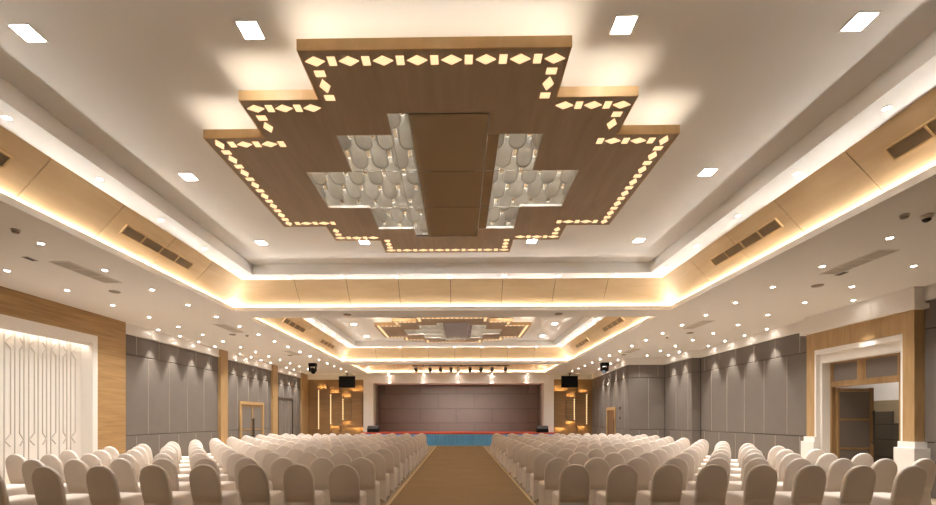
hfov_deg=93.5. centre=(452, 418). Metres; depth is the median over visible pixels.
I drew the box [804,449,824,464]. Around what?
banquet chair
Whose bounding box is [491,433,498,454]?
banquet chair
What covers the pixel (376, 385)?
trim
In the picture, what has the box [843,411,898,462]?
folding screen
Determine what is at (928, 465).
banquet chair
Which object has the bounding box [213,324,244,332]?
ceiling vent
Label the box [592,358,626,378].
trim
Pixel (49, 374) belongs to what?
wall niche
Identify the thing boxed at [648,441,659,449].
banquet chair
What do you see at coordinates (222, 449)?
banquet chair
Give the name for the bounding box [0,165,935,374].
ceiling
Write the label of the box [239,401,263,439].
door
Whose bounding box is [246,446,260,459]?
banquet chair
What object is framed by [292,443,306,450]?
banquet chair
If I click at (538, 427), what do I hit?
grille
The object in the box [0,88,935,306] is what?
cove
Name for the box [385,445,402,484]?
banquet chair
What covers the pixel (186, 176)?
recessed light
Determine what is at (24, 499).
banquet chair
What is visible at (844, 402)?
door
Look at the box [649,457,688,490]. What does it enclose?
banquet chair
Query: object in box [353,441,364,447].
banquet chair
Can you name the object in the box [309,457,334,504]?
banquet chair
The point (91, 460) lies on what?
banquet chair
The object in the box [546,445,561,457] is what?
banquet chair
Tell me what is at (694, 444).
banquet chair
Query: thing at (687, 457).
banquet chair
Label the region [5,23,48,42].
recessed light
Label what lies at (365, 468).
banquet chair
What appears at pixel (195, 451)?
banquet chair
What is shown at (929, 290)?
trim
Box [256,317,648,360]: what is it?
trim
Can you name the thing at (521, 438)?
banquet chair
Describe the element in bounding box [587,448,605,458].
banquet chair
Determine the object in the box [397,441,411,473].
banquet chair
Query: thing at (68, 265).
ceiling vent
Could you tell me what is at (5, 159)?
air vent
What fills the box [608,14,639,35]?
recessed light
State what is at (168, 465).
banquet chair
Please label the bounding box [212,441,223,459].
banquet chair
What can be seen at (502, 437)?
banquet chair
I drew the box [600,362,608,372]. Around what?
light
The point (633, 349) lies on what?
ceiling vent
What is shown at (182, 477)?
banquet chair
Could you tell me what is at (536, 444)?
banquet chair
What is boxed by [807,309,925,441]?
trim
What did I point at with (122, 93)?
ceiling
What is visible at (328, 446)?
banquet chair
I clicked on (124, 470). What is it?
banquet chair
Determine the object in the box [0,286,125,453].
wall
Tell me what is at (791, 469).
banquet chair
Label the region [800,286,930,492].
trim
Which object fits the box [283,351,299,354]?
ceiling vent
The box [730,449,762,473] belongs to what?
banquet chair
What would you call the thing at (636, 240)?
recessed light
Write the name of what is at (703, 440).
banquet chair
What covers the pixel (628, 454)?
banquet chair
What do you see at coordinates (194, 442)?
banquet chair
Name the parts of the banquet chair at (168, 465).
seat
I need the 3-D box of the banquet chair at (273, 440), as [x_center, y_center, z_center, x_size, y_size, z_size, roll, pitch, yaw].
[-5.670,1.085,14.396,0.443,0.930,0.578,0,0,7]
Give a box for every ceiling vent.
[49,261,121,282]
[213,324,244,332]
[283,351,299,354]
[623,348,641,352]
[682,320,715,328]
[817,250,899,274]
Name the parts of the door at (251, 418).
panel, panel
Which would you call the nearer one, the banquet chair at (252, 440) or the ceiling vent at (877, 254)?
the ceiling vent at (877, 254)
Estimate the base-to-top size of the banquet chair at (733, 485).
0.930 m
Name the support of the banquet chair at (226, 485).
on the floor
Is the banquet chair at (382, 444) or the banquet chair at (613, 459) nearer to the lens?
the banquet chair at (613, 459)
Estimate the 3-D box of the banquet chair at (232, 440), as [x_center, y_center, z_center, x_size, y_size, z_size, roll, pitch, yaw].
[-6.892,1.085,14.279,0.443,0.930,0.578,0,0,9]
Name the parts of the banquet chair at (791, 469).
seat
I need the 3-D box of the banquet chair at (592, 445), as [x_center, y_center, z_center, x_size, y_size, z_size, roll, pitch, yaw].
[3.664,1.085,11.523,0.443,0.930,0.578,0,0,2]
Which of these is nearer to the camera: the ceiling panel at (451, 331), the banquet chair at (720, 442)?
the banquet chair at (720, 442)
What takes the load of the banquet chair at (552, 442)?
on the floor
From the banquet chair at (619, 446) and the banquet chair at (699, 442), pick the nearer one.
the banquet chair at (619, 446)
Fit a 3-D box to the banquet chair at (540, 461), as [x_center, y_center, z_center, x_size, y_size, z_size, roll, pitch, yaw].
[1.728,1.085,8.370,0.443,0.930,0.578,0,0,2]
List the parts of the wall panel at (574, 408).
raised plate, raised plate, raised plate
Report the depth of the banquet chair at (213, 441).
12.96 m
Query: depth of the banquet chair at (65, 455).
8.74 m
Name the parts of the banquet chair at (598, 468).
seat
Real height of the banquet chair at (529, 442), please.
0.930 m
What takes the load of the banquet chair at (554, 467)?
on the floor
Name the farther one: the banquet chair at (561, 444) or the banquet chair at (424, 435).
the banquet chair at (424, 435)
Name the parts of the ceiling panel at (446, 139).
scale plate, scale plate, scale plate, scale plate, scale plate, scale plate, scale plate, scale plate, scale plate, scale plate, scale plate, scale plate, scale plate, scale plate, scale plate, scale plate, scale plate, scale plate, scale plate, scale plate, scale plate, scale plate, scale plate, scale plate, scale plate, scale plate, scale plate, scale plate, scale plate, scale plate, scale plate, scale plate, scale plate, scale plate, scale plate, scale plate, recess trim, scale plate, scale plate, scale plate, scale plate, scale plate, scale plate, scale plate, scale plate, scale plate, scale plate, scale plate, scale plate, scale plate, scale plate, scale plate, scale plate, scale plate, scale plate, scale plate, scale plate, scale plate, scale plate, scale plate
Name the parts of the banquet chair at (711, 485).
seat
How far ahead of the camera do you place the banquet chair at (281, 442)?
13.13 m
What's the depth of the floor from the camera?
10.33 m
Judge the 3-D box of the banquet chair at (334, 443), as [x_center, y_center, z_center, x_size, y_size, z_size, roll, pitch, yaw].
[-3.229,1.085,12.555,0.443,0.930,0.578,0,0,1]
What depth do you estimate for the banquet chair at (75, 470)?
6.79 m
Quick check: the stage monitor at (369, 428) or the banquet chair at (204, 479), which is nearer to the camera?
the banquet chair at (204, 479)
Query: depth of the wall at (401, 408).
26.95 m
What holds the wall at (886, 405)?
attached to the wall at (883, 391)
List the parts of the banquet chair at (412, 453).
seat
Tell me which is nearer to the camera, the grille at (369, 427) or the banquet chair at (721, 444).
the banquet chair at (721, 444)
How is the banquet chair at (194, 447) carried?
on the floor
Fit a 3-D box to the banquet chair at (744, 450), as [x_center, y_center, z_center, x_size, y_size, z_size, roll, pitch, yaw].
[6.773,1.085,10.261,0.443,0.930,0.578,0,0,-1]
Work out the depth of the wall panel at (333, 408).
25.95 m
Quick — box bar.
[412,365,508,366]
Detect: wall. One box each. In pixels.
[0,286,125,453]
[126,334,299,457]
[308,379,591,435]
[363,374,553,431]
[378,385,538,431]
[592,365,665,435]
[628,299,935,498]
[836,382,898,400]
[840,400,898,449]
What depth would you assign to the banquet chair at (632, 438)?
15.28 m
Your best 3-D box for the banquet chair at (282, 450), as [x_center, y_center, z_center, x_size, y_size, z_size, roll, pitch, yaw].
[-3.867,1.085,10.400,0.443,0.930,0.578,0,0,2]
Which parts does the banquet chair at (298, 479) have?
seat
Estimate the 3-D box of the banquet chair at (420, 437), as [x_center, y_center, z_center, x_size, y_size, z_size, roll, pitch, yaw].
[-1.321,1.085,16.773,0.443,0.930,0.578,0,0,0]
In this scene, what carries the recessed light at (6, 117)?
in the ceiling at (122, 93)
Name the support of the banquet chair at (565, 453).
on the floor
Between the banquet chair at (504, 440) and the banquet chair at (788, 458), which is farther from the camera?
the banquet chair at (504, 440)
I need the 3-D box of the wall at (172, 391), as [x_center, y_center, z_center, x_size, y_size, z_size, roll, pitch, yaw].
[-9.144,-0.525,11.643,0.553,4.150,29.400,0,0,1]
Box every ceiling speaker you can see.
[109,290,120,293]
[811,284,823,287]
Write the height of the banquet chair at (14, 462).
0.930 m
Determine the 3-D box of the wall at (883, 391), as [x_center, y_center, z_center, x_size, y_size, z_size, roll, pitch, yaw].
[11.260,-0.525,11.177,3.430,4.150,9.700,0,0,1]
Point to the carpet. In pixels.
(449, 475)
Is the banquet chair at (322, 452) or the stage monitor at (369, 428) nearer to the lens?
the banquet chair at (322, 452)
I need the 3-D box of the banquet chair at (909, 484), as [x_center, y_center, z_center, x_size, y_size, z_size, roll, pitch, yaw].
[6.097,1.085,6.090,0.443,0.930,0.578,0,0,-3]
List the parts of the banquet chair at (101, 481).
seat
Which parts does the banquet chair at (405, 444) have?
seat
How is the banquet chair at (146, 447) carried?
on the floor
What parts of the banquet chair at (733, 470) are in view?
seat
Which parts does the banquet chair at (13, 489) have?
seat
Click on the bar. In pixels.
(412, 365)
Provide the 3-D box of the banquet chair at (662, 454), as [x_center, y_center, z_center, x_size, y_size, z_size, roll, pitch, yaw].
[4.268,1.085,9.357,0.443,0.930,0.578,0,0,-1]
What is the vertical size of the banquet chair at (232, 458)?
0.930 m
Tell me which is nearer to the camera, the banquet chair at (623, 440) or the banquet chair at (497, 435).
the banquet chair at (623, 440)
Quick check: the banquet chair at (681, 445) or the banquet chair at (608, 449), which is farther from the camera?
the banquet chair at (681, 445)
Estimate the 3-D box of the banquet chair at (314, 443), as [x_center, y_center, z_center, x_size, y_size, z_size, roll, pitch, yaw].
[-3.863,1.085,12.491,0.443,0.930,0.578,0,0,4]
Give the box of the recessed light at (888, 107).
[881,105,891,111]
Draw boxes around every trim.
[126,323,300,377]
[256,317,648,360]
[307,374,591,379]
[354,364,557,371]
[375,384,541,425]
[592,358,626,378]
[627,283,935,364]
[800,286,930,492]
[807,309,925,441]
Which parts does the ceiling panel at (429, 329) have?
recess trim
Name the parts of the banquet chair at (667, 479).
seat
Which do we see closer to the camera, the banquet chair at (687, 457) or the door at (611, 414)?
the banquet chair at (687, 457)
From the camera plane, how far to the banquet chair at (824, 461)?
7.89 m
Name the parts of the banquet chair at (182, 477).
seat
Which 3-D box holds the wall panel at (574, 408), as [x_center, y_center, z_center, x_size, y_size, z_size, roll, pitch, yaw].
[6.944,-0.544,25.809,1.896,2.652,0.171,0,0,1]
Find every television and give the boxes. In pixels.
[339,373,354,387]
[561,373,577,386]
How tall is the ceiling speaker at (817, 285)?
0.020 m
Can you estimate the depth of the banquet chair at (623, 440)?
14.26 m
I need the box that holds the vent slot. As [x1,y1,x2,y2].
[22,257,37,260]
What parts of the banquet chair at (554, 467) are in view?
seat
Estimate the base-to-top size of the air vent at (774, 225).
0.166 m
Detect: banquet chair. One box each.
[0,470,27,495]
[0,474,36,504]
[5,454,25,483]
[22,459,68,494]
[32,466,91,504]
[40,454,65,482]
[60,450,79,467]
[64,459,88,493]
[80,454,102,468]
[86,465,143,504]
[93,450,111,467]
[103,446,119,460]
[109,458,140,492]
[117,453,139,481]
[126,449,145,471]
[132,446,151,465]
[138,444,152,463]
[139,465,192,504]
[152,458,190,491]
[153,453,188,481]
[159,449,190,474]
[160,446,189,467]
[164,444,189,463]
[167,441,188,459]
[188,444,215,461]
[189,440,210,455]
[189,441,213,459]
[189,446,218,465]
[189,449,222,473]
[189,464,237,504]
[190,453,227,480]
[193,458,234,490]
[210,440,220,455]
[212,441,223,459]
[214,443,226,463]
[217,446,231,473]
[221,449,238,480]
[226,453,245,490]
[229,438,237,448]
[232,439,241,449]
[234,457,272,504]
[236,441,246,452]
[238,464,282,504]
[241,443,253,455]
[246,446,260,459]
[249,438,257,444]
[254,439,263,446]
[255,448,271,466]
[260,441,270,448]
[262,452,281,480]
[266,443,279,452]
[269,438,278,442]
[271,457,294,504]
[276,439,286,445]
[276,445,290,456]
[283,464,324,504]
[284,441,295,448]
[286,448,303,463]
[290,438,299,442]
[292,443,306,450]
[297,452,317,467]
[298,439,308,444]
[303,445,318,453]
[306,441,319,446]
[309,438,319,442]
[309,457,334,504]
[315,448,332,458]
[318,443,332,449]
[319,439,331,444]
[328,464,365,504]
[330,445,346,454]
[330,452,351,465]
[331,441,342,446]
[341,439,351,444]
[343,443,356,449]
[345,448,363,460]
[350,437,359,442]
[350,457,379,504]
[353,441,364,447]
[357,445,372,456]
[362,439,371,445]
[364,452,389,501]
[367,443,380,451]
[369,437,378,442]
[375,441,386,448]
[376,448,397,491]
[382,439,392,445]
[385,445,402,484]
[389,437,397,443]
[392,443,407,478]
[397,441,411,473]
[402,439,415,468]
[408,437,419,465]
[412,436,421,461]
[415,435,423,459]
[417,434,425,456]
[420,433,427,454]
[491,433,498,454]
[492,434,500,456]
[495,435,503,459]
[497,436,506,461]
[500,437,510,465]
[503,439,516,468]
[506,441,520,473]
[511,443,526,478]
[516,445,534,484]
[517,436,526,441]
[521,437,530,443]
[522,448,543,491]
[526,439,536,445]
[529,452,554,501]
[531,441,542,447]
[538,443,551,451]
[539,457,569,504]
[540,437,549,442]
[546,439,556,445]
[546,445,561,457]
[552,464,589,504]
[554,441,566,448]
[556,448,574,460]
[559,437,569,442]
[563,443,576,450]
[567,439,578,444]
[568,452,588,465]
[574,445,589,454]
[577,441,589,446]
[579,438,590,441]
[584,457,609,504]
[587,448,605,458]
[588,443,601,449]
[589,439,600,443]
[596,464,637,504]
[600,441,612,447]
[601,445,617,454]
[603,452,624,469]
[611,439,622,445]
[614,443,626,451]
[618,448,635,463]
[620,438,629,443]
[624,441,636,448]
[626,457,650,504]
[628,436,636,440]
[630,445,645,456]
[633,439,643,444]
[638,464,682,504]
[639,443,652,451]
[639,452,659,490]
[641,438,649,442]
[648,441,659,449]
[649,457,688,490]
[651,449,667,465]
[656,439,666,446]
[658,445,673,458]
[661,438,669,444]
[665,436,673,442]
[667,443,679,456]
[673,441,684,452]
[675,452,694,490]
[677,439,686,449]
[680,464,728,504]
[681,438,689,447]
[681,449,698,473]
[687,446,701,467]
[688,457,730,490]
[691,443,704,462]
[693,453,730,480]
[695,441,706,458]
[697,449,730,472]
[698,439,708,455]
[700,446,730,467]
[703,443,730,462]
[706,441,729,458]
[725,464,777,504]
[727,458,769,490]
[729,453,765,480]
[730,446,756,467]
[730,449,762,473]
[731,443,754,462]
[767,446,784,466]
[773,449,793,473]
[773,465,826,504]
[776,458,811,491]
[777,453,801,481]
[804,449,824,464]
[815,453,837,473]
[821,465,875,504]
[824,458,853,491]
[851,453,873,466]
[870,465,926,504]
[871,458,897,492]
[912,458,935,504]
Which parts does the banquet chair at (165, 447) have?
seat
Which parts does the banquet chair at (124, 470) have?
seat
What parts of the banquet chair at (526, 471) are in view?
seat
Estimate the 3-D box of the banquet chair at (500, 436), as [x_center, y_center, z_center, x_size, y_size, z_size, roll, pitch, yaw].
[1.871,1.085,16.784,0.443,0.930,0.578,0,0,-1]
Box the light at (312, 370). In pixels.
[308,363,316,373]
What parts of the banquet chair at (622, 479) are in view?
seat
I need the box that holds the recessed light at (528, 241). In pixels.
[526,240,536,242]
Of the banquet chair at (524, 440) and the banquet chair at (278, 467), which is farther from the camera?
the banquet chair at (524, 440)
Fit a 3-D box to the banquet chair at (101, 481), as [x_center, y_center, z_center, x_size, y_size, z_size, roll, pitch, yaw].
[-4.653,1.085,6.088,0.443,0.930,0.578,0,0,5]
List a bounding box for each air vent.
[0,150,13,169]
[119,224,193,269]
[282,318,306,332]
[319,339,334,348]
[574,338,589,348]
[601,317,624,331]
[710,218,783,266]
[883,116,935,161]
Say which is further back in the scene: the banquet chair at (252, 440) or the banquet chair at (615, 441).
the banquet chair at (252, 440)
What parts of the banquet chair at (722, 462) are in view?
seat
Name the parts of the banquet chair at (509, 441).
seat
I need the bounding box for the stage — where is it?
[361,432,554,445]
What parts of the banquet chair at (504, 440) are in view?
seat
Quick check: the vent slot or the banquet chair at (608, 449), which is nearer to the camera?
the vent slot
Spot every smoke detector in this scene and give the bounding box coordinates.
[10,228,20,233]
[899,213,909,219]
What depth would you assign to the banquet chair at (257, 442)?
13.06 m
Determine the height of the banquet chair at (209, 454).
0.930 m
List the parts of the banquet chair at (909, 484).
seat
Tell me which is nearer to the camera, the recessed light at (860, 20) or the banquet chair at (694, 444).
the recessed light at (860, 20)
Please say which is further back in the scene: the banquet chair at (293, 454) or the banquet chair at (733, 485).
the banquet chair at (293, 454)
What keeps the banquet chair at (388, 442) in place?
on the floor
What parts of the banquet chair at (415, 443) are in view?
seat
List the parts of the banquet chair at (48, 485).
seat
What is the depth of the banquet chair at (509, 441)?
13.42 m
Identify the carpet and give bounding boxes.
[386,446,535,504]
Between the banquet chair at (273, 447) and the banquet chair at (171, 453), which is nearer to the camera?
the banquet chair at (171, 453)
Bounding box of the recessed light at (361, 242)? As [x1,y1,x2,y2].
[359,241,369,243]
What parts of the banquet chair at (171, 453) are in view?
seat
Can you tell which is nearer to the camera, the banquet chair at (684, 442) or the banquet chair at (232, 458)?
the banquet chair at (232, 458)
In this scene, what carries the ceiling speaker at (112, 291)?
attached to the ceiling at (793, 268)
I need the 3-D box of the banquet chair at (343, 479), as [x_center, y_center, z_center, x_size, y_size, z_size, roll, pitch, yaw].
[-1.483,1.085,6.257,0.443,0.930,0.578,0,0,0]
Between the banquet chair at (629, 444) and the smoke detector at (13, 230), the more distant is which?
the banquet chair at (629, 444)
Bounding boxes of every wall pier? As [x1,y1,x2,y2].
[218,349,227,444]
[271,365,277,434]
[300,373,307,434]
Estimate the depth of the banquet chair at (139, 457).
8.82 m
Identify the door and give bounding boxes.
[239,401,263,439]
[278,397,292,435]
[606,407,615,435]
[830,353,900,459]
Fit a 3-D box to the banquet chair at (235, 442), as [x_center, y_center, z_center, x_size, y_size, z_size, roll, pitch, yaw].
[-6.292,1.085,13.284,0.443,0.930,0.578,0,0,7]
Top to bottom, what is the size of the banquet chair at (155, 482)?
0.930 m
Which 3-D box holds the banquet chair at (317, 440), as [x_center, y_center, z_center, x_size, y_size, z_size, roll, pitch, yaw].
[-4.446,1.085,14.523,0.443,0.930,0.578,0,0,4]
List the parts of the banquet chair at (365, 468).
seat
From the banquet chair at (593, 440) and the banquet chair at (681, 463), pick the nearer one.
the banquet chair at (681, 463)
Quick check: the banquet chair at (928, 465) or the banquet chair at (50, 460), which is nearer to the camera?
the banquet chair at (928, 465)
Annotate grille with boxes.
[367,426,377,428]
[537,426,547,428]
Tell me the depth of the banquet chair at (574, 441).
13.35 m
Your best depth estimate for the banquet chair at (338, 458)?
8.09 m
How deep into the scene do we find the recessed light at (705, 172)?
6.20 m
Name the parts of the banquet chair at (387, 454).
seat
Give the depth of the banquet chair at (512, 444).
12.36 m
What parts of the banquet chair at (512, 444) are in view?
seat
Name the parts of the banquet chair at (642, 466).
seat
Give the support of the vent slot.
attached to the ceiling at (793, 268)
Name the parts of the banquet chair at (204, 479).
seat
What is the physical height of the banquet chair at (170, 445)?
0.930 m
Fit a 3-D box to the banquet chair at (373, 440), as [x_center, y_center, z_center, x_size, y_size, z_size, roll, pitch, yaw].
[-2.578,1.085,14.676,0.443,0.930,0.578,0,0,2]
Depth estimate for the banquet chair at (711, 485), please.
6.03 m
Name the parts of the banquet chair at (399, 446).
seat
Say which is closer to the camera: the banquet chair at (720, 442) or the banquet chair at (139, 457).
the banquet chair at (139, 457)
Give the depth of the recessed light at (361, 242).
8.66 m
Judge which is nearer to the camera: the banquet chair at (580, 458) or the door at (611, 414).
the banquet chair at (580, 458)
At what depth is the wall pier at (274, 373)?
21.35 m
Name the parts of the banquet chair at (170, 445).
seat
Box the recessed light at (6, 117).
[2,115,12,120]
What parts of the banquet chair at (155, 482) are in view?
seat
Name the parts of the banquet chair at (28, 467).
seat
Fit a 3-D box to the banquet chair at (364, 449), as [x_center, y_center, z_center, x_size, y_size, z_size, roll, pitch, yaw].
[-2.037,1.085,10.467,0.443,0.930,0.578,0,0,2]
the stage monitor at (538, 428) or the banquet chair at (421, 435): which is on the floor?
the banquet chair at (421, 435)
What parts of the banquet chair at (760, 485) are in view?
seat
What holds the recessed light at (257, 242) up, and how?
in the ceiling at (122, 93)
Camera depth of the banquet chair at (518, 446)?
11.30 m
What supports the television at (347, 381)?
hanging from the ceiling at (793, 268)
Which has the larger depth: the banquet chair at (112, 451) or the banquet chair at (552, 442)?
the banquet chair at (552, 442)
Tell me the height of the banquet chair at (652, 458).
0.930 m
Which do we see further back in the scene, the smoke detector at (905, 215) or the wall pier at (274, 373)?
the wall pier at (274, 373)
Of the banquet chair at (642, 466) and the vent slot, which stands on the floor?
the banquet chair at (642, 466)
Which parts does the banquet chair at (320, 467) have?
seat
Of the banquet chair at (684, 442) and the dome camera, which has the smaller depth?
the dome camera
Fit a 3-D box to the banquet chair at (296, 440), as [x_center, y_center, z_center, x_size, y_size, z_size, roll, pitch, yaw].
[-5.046,1.085,14.472,0.443,0.930,0.578,0,0,6]
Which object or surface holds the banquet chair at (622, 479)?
on the floor
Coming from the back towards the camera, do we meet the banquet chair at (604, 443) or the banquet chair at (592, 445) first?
the banquet chair at (604, 443)
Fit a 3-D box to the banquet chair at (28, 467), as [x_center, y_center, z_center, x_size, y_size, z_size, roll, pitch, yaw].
[-6.396,1.085,7.000,0.443,0.930,0.578,0,0,7]
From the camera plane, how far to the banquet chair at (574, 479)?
6.03 m
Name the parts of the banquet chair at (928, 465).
seat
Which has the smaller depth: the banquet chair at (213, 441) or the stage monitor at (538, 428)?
the banquet chair at (213, 441)
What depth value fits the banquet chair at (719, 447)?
10.00 m
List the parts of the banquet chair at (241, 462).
seat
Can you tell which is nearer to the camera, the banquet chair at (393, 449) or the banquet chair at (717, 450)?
the banquet chair at (717, 450)
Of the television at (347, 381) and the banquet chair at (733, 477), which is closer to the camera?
the banquet chair at (733, 477)
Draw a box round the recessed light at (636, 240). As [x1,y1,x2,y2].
[632,238,645,242]
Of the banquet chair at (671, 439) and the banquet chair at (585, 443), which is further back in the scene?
the banquet chair at (671, 439)
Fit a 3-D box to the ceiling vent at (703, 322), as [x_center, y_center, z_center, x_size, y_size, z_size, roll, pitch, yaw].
[6.810,-2.594,12.196,0.340,0.012,1.140,0,0,1]
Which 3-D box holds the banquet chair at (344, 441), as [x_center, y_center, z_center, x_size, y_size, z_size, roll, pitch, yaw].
[-3.220,1.085,13.621,0.443,0.930,0.578,0,0,1]
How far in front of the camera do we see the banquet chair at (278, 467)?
7.08 m
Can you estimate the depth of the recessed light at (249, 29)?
3.92 m
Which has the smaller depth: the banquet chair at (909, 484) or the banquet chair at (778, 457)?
the banquet chair at (909, 484)
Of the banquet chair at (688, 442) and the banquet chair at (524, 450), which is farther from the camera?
the banquet chair at (688, 442)
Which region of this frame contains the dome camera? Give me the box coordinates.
[920,213,933,222]
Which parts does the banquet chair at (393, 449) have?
seat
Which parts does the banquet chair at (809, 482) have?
seat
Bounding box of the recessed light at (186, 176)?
[177,173,198,180]
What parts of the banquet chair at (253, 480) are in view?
seat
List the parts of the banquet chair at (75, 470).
seat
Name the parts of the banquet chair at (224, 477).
seat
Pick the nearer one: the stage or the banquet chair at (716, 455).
the banquet chair at (716, 455)
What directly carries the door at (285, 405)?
in the wall at (172, 391)
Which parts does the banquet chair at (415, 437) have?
seat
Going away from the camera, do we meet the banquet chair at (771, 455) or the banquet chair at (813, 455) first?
the banquet chair at (813, 455)
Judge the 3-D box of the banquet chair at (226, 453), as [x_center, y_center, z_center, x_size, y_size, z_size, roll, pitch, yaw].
[-4.520,1.085,9.272,0.443,0.930,0.578,0,0,5]
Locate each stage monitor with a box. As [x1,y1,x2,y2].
[367,426,379,431]
[536,426,548,431]
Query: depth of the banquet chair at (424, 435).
18.65 m
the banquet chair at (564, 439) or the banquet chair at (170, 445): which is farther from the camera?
the banquet chair at (564, 439)
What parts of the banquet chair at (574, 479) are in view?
seat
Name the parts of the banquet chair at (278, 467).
seat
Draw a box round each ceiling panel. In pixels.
[203,35,679,252]
[374,317,531,342]
[391,113,489,236]
[437,323,468,339]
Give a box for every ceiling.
[0,0,935,279]
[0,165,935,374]
[302,317,604,347]
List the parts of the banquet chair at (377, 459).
seat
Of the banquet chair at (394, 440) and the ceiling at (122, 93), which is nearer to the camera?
the ceiling at (122, 93)
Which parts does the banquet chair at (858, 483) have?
seat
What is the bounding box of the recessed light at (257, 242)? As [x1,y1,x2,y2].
[254,241,267,244]
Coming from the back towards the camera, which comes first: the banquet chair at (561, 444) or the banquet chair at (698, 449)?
the banquet chair at (561, 444)
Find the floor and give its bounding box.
[380,446,935,504]
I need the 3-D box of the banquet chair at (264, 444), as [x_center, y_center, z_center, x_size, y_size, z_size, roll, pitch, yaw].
[-5.086,1.085,12.382,0.443,0.930,0.578,0,0,7]
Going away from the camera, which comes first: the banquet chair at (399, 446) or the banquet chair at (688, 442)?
the banquet chair at (399, 446)
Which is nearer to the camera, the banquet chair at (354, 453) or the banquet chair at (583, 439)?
the banquet chair at (354, 453)
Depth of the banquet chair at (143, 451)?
9.80 m
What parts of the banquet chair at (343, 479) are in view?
seat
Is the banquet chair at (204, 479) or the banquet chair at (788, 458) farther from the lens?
the banquet chair at (788, 458)
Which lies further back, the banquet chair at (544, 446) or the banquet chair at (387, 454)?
the banquet chair at (544, 446)
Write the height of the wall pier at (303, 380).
4.150 m
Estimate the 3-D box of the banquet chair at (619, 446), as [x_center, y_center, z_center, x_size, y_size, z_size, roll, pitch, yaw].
[4.278,1.085,11.478,0.443,0.930,0.578,0,0,0]
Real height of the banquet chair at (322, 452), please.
0.930 m
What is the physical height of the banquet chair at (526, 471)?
0.930 m
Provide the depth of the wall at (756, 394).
14.38 m
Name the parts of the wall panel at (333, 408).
raised plate, raised plate, raised plate, raised plate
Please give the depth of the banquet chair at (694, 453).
9.07 m
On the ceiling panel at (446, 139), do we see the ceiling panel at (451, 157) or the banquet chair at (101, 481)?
the ceiling panel at (451, 157)
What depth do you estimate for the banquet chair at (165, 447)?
9.87 m
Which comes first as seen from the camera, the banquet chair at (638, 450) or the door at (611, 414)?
the banquet chair at (638, 450)
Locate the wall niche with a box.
[0,314,97,484]
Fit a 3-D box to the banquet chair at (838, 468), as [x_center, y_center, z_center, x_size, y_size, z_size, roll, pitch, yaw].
[6.102,1.085,7.139,0.443,0.930,0.578,0,0,-2]
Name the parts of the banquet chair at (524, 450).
seat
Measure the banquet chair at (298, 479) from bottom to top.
0.930 m
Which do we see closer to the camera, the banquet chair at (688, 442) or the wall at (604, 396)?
the banquet chair at (688, 442)
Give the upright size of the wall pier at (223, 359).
4.150 m
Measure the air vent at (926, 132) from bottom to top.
0.166 m
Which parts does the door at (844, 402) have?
transom pane, panel, transom frame, pull handle, transom pane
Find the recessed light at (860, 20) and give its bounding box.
[838,11,881,32]
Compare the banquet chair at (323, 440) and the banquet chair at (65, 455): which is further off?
the banquet chair at (323, 440)
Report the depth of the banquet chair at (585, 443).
12.30 m
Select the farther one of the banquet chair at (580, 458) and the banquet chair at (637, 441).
the banquet chair at (637, 441)
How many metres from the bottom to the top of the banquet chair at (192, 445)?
0.930 m
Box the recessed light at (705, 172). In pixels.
[697,168,718,176]
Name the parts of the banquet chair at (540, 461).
seat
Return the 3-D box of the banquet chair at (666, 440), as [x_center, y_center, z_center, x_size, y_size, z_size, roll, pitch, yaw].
[6.845,1.085,14.484,0.443,0.930,0.578,0,0,-1]
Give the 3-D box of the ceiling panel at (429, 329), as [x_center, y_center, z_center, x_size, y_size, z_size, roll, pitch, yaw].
[0.032,-3.301,15.921,5.290,0.335,4.585,0,0,1]
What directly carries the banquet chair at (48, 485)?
on the floor
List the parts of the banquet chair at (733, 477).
seat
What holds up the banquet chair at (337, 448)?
on the floor
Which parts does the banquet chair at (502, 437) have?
seat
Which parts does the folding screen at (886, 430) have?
panel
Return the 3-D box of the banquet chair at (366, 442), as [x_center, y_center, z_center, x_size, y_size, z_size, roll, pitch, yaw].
[-2.611,1.085,13.601,0.443,0.930,0.578,0,0,1]
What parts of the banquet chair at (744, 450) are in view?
seat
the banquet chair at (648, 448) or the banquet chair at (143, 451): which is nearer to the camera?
the banquet chair at (143, 451)
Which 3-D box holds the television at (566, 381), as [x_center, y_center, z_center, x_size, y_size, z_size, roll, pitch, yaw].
[6.722,-2.189,25.219,0.940,0.819,0.160,0,0,1]
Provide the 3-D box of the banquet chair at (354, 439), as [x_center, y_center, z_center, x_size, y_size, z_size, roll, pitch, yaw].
[-3.206,1.085,14.658,0.443,0.930,0.578,0,0,0]
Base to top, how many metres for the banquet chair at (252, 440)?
0.930 m
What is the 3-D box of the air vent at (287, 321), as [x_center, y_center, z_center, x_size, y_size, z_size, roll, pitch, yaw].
[-5.073,-2.996,14.180,0.158,0.166,1.750,0,0,1]
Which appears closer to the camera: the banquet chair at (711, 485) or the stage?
the banquet chair at (711, 485)
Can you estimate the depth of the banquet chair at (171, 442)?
11.92 m
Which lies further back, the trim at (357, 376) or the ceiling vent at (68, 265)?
the trim at (357, 376)
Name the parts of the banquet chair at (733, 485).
seat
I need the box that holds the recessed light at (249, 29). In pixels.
[234,20,266,39]
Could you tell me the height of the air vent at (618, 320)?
0.166 m
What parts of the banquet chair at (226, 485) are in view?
seat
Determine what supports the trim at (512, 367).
attached to the wall at (369, 380)
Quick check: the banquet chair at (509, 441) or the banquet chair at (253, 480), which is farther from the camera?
the banquet chair at (509, 441)
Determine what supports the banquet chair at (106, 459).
on the floor
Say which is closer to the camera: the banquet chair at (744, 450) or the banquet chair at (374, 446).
the banquet chair at (744, 450)
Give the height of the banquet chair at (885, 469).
0.930 m
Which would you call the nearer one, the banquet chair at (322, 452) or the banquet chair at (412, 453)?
the banquet chair at (322, 452)
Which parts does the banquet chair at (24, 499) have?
seat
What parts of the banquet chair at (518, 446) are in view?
seat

